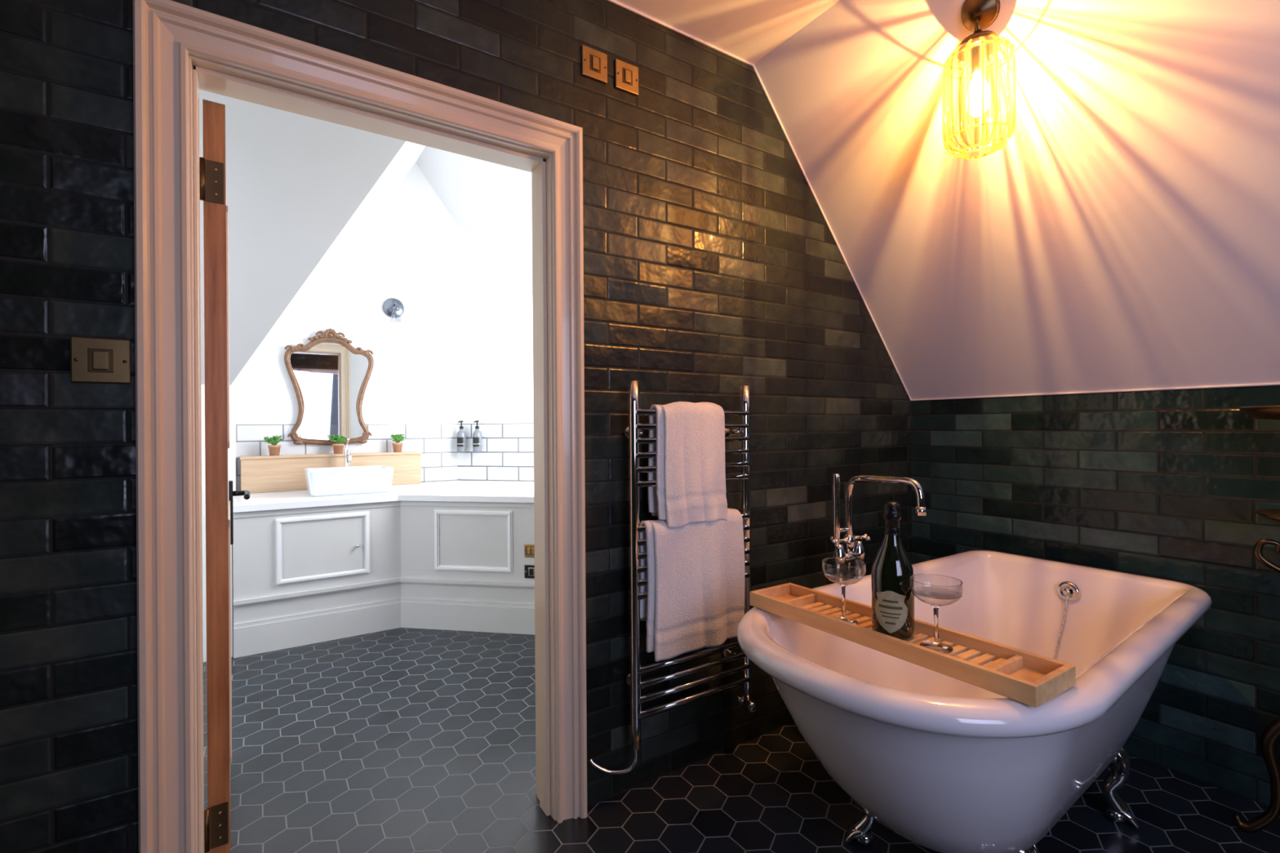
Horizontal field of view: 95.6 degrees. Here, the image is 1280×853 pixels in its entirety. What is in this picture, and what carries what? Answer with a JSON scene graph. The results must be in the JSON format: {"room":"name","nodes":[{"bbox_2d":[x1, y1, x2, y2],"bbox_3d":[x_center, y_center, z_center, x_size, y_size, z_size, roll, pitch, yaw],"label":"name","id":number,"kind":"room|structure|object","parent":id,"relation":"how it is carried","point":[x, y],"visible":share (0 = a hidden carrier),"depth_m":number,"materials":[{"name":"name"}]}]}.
{"room":"bathroom","nodes":[
{"label":"bathroom","id":0,"kind":"room"},
{"bbox_2d":[200,384,236,662],"bbox_3d":[-2.811,0.495,2.998,1.174,1.409,0.740,0,0,-33],"label":"wall","id":1,"kind":"structure","parent":0,"point":[232,450],"depth_m":2.95,"materials":[{"name":"white paint"}]},
{"bbox_2d":[199,89,405,385],"bbox_3d":[-1.390,-0.813,2.975,3.543,1.187,0.985,0,0,-33],"label":"ceiling","id":2,"kind":"structure","parent":0,"point":[295,181],"depth_m":2.62,"materials":[{"name":"paint"}]},
{"bbox_2d":[235,163,457,490],"bbox_3d":[-1.565,-0.409,4.303,2.500,3.200,0.088,0,0,-33],"label":"wall","id":3,"kind":"structure","parent":0,"point":[406,253],"depth_m":4.14,"materials":[{"name":"white paint"}]},
{"bbox_2d":[284,328,373,445],"bbox_3d":[-2.073,-0.265,3.891,0.531,0.784,0.039,0,0,-33],"label":"ornate mirror","id":4,"kind":"object","parent":3,"relation":"attached to","point":[330,377],"visible":0.97,"depth_m":3.88,"materials":[{"name":"gold metal"}]},
{"bbox_2d":[382,297,404,320],"bbox_3d":[-1.718,-0.818,4.077,0.140,0.190,0.142,0,0,-33],"label":"wall sconce","id":5,"kind":"object","parent":3,"relation":"attached to","point":[393,308],"visible":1,"depth_m":4.11,"materials":[{"name":"metal"}]},
{"bbox_2d":[231,141,532,392],"bbox_3d":[-1.078,-1.086,3.569,2.449,1.729,1.695,0,0,-33],"label":"ceiling","id":6,"kind":"structure","parent":0,"point":[492,202],"depth_m":3.78,"materials":[{"name":"white paint"}]},
{"bbox_2d":[0,0,911,852],"bbox_3d":[-0.377,-0.090,1.747,3.884,2.546,0.135,0,0,-33],"label":"wall","id":7,"kind":"structure","parent":0,"point":[713,268],"depth_m":1.79,"materials":[{"name":"black tile"}]},
{"bbox_2d":[70,336,131,384],"bbox_3d":[-1.100,-0.134,1.185,0.092,0.092,0.014,0,0,-33],"label":"light switch","id":8,"kind":"object","parent":7,"relation":"attached to","point":[92,360],"visible":1,"depth_m":1.18,"materials":[{"name":"gold metal"}]},
{"bbox_2d":[199,98,250,852],"bbox_3d":[-1.233,0.197,1.747,0.113,1.967,0.814,0,0,-35],"label":"door","id":9,"kind":"structure","parent":7,"relation":"in","point":[220,493],"depth_m":1.41,"materials":[{"name":"brown wood"}]},
{"bbox_2d":[133,0,586,852],"bbox_3d":[-0.609,0.140,1.489,1.038,2.088,0.040,0,0,-33],"label":"trim","id":10,"kind":"structure","parent":7,"relation":"attached to","point":[166,32],"depth_m":1.25,"materials":[{"name":"paint"}]},
{"bbox_2d":[188,54,555,852],"bbox_3d":[-0.657,0.173,1.562,0.910,2.024,0.133,0,0,-33],"label":"door frame","id":11,"kind":"structure","parent":7,"relation":"attached to","point":[203,73],"depth_m":1.62,"materials":[{"name":"paint"}]},
{"bbox_2d":[581,44,607,83],"bbox_3d":[-0.141,-1.135,1.817,0.090,0.092,0.014,0,0,-33],"label":"light switch","id":12,"kind":"object","parent":7,"relation":"attached to","point":[594,62],"visible":1,"depth_m":1.81,"materials":[{"name":"gold metal"}]},
{"bbox_2d":[614,58,638,95],"bbox_3d":[-0.041,-1.134,1.882,0.088,0.092,0.014,0,0,-33],"label":"light switch","id":13,"kind":"object","parent":7,"relation":"attached to","point":[626,75],"visible":1,"depth_m":1.88,"materials":[{"name":"gold metal"}]},
{"bbox_2d":[589,380,756,774],"bbox_3d":[0.125,0.465,1.919,0.618,1.215,0.120,0,0,-33],"label":"towel radiator","id":14,"kind":"object","parent":7,"relation":"attached to","point":[633,432],"visible":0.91,"depth_m":1.83,"materials":[{"name":"silver metal"}]},
{"bbox_2d":[647,401,728,528],"bbox_3d":[0.160,0.119,1.906,0.285,0.402,0.099,0,0,-33],"label":"bath towel","id":15,"kind":"object","parent":14,"relation":"hanging from","point":[690,475],"visible":0.98,"depth_m":1.86,"materials":[{"name":"fabric"}]},
{"bbox_2d":[640,508,744,662],"bbox_3d":[0.179,0.504,1.911,0.398,0.445,0.109,0,0,-33],"label":"bath towel","id":16,"kind":"object","parent":14,"relation":"hanging from","point":[695,575],"visible":0.88,"depth_m":1.86,"materials":[{"name":"fabric"}]},
{"bbox_2d":[608,0,1279,400],"bbox_3d":[1.001,-0.746,1.616,1.717,1.255,1.602,0,0,-33],"label":"trim","id":17,"kind":"structure","parent":7,"relation":"attached to","point":[615,2],"depth_m":2.21,"materials":[{"name":"paint"}]},
{"bbox_2d":[455,222,533,481],"bbox_3d":[-0.679,-0.315,4.259,1.448,3.000,0.068,0,0,12],"label":"wall","id":18,"kind":"structure","parent":0,"point":[495,310],"depth_m":4.32,"materials":[{"name":"white paint"}]},
{"bbox_2d":[456,420,466,452],"bbox_3d":[-1.327,0.073,4.316,0.076,0.233,0.076,0,0,-33],"label":"soap dispenser","id":19,"kind":"object","parent":18,"relation":"attached to","point":[461,443],"visible":1,"depth_m":4.29,"materials":[{"name":"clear plastic"}]},
{"bbox_2d":[471,420,482,452],"bbox_3d":[-1.203,0.072,4.290,0.076,0.233,0.076,0,0,-33],"label":"soap dispenser","id":20,"kind":"object","parent":18,"relation":"attached to","point":[477,443],"visible":1,"depth_m":4.26,"materials":[{"name":"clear plastic"}]},
{"bbox_2d":[203,627,1279,852],"bbox_3d":[-0.289,1.222,1.628,4.084,0.080,6.050,0,0,-33],"label":"floor","id":21,"kind":"structure","parent":0,"point":[399,740],"depth_m":1.90,"materials":[{"name":"black tile"}]},
{"bbox_2d":[232,480,534,657],"bbox_3d":[-1.261,0.796,3.732,2.508,0.785,1.272,0,0,-7],"label":"vanity unit","id":22,"kind":"object","parent":21,"relation":"on","point":[308,569],"visible":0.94,"depth_m":3.33,"materials":[{"name":"grey paint"}]},
{"bbox_2d":[240,451,422,493],"bbox_3d":[-2.024,0.295,3.876,1.065,0.226,0.112,0,0,-33],"label":"backsplash","id":23,"kind":"structure","parent":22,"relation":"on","point":[281,473],"depth_m":3.72,"materials":[{"name":"brown wood"}]},
{"bbox_2d":[263,435,283,455],"bbox_3d":[-2.311,0.120,3.666,0.070,0.126,0.090,0,0,21],"label":"potted plant","id":24,"kind":"object","parent":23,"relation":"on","point":[273,449],"visible":1,"depth_m":3.65,"materials":[{"name":"green plant"}]},
{"bbox_2d":[328,435,347,453],"bbox_3d":[-2.008,0.118,3.865,0.097,0.127,0.070,0,0,-1],"label":"potted plant","id":25,"kind":"object","parent":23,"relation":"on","point":[338,448],"visible":1,"depth_m":3.85,"materials":[{"name":"green plant"}]},
{"bbox_2d":[391,434,405,452],"bbox_3d":[-1.696,0.116,4.064,0.077,0.127,0.077,0,0,9],"label":"potted plant","id":26,"kind":"object","parent":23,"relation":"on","point":[397,446],"visible":1,"depth_m":4.05,"materials":[{"name":"green plant"}]},
{"bbox_2d":[304,465,394,496],"bbox_3d":[-1.798,0.332,3.590,0.470,0.149,0.320,0,0,-33],"label":"vessel basin","id":27,"kind":"object","parent":22,"relation":"on","point":[334,481],"visible":1,"depth_m":3.47,"materials":[{"name":"white ceramic"}]},
{"bbox_2d":[343,438,352,466],"bbox_3d":[-1.876,0.240,3.736,0.056,0.334,0.179,0,0,-33],"label":"tap","id":28,"kind":"object","parent":27,"relation":"on","point":[348,457],"visible":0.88,"depth_m":3.77,"materials":[{"name":"silver metal"}]},
{"bbox_2d":[524,543,534,557],"bbox_3d":[-0.620,0.709,3.313,0.085,0.075,0.014,0,0,9],"label":"light switch","id":29,"kind":"object","parent":22,"relation":"attached to","point":[529,549],"visible":0.65,"depth_m":3.31,"materials":[{"name":"gold metal"}]},
{"bbox_2d":[524,564,534,578],"bbox_3d":[-0.619,0.829,3.313,0.085,0.075,0.014,0,0,9],"label":"wall thermostat","id":30,"kind":"object","parent":22,"relation":"attached to","point":[529,569],"visible":0.77,"depth_m":3.31,"materials":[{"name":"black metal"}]},
{"bbox_2d":[829,473,926,582],"bbox_3d":[0.833,0.671,2.015,0.207,1.006,0.334,0,0,-33],"label":"tap","id":31,"kind":"object","parent":21,"relation":"on","point":[855,549],"visible":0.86,"depth_m":2.08,"materials":[{"name":"silver metal"}]},
{"bbox_2d":[736,550,1212,852],"bbox_3d":[0.957,0.833,1.615,1.523,0.680,0.806,0,0,-33],"label":"bathtub","id":32,"kind":"object","parent":21,"relation":"on","point":[946,764],"visible":0.91,"depth_m":1.29,"materials":[{"name":"white ceramic"}]},
{"bbox_2d":[749,582,1075,707],"bbox_3d":[0.565,0.474,1.353,0.162,0.038,0.710,0,0,-33],"label":"caddy","id":33,"kind":"object","parent":32,"relation":"on","point":[1032,679],"visible":0.88,"depth_m":1.22,"materials":[{"name":"brown wood"}]},
{"bbox_2d":[822,557,866,624],"bbox_3d":[0.497,0.404,1.417,0.102,0.147,0.102,0,0,-33],"label":"coupe glass","id":34,"kind":"object","parent":33,"relation":"on","point":[842,575],"visible":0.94,"depth_m":1.41,"materials":[{"name":"clear glass"}]},
{"bbox_2d":[871,501,915,639],"bbox_3d":[0.581,0.325,1.335,0.092,0.304,0.091,0,0,-33],"label":"champagne bottle","id":35,"kind":"object","parent":33,"relation":"on","point":[893,615],"visible":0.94,"depth_m":1.30,"materials":[{"name":"green glass"}]},
{"bbox_2d":[909,573,963,653],"bbox_3d":[0.637,0.403,1.249,0.102,0.147,0.102,0,0,-33],"label":"coupe glass","id":36,"kind":"object","parent":33,"relation":"on","point":[941,647],"visible":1,"depth_m":1.24,"materials":[{"name":"clear glass"}]},
{"bbox_2d":[1233,405,1279,832],"bbox_3d":[1.842,0.551,1.574,0.320,1.216,0.320,0,0,-33],"label":"plant stand","id":37,"kind":"object","parent":21,"relation":"on","point":[1269,738],"visible":1,"depth_m":1.62,"materials":[{"name":"black metal"}]},
{"bbox_2d":[615,0,1279,399],"bbox_3d":[0.187,-0.782,0.935,3.946,1.330,4.155,0,0,-33],"label":"ceiling","id":38,"kind":"structure","parent":0,"point":[1125,233],"depth_m":1.85,"materials":[{"name":"paint"}]},
{"bbox_2d":[942,0,1016,158],"bbox_3d":[0.956,-0.999,1.641,0.182,0.446,0.182,0,0,-33],"label":"pendant lamp","id":39,"kind":"object","parent":38,"relation":"hanging from","point":[976,15],"visible":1,"depth_m":1.62,"materials":[{"name":"gold metal"}]},
{"bbox_2d":[911,385,1279,806],"bbox_3d":[2.125,0.517,1.568,0.100,1.296,3.100,0,0,-33],"label":"wall","id":40,"kind":"structure","parent":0,"point":[1169,485],"depth_m":1.99,"materials":[{"name":"black tile"}]}
]}

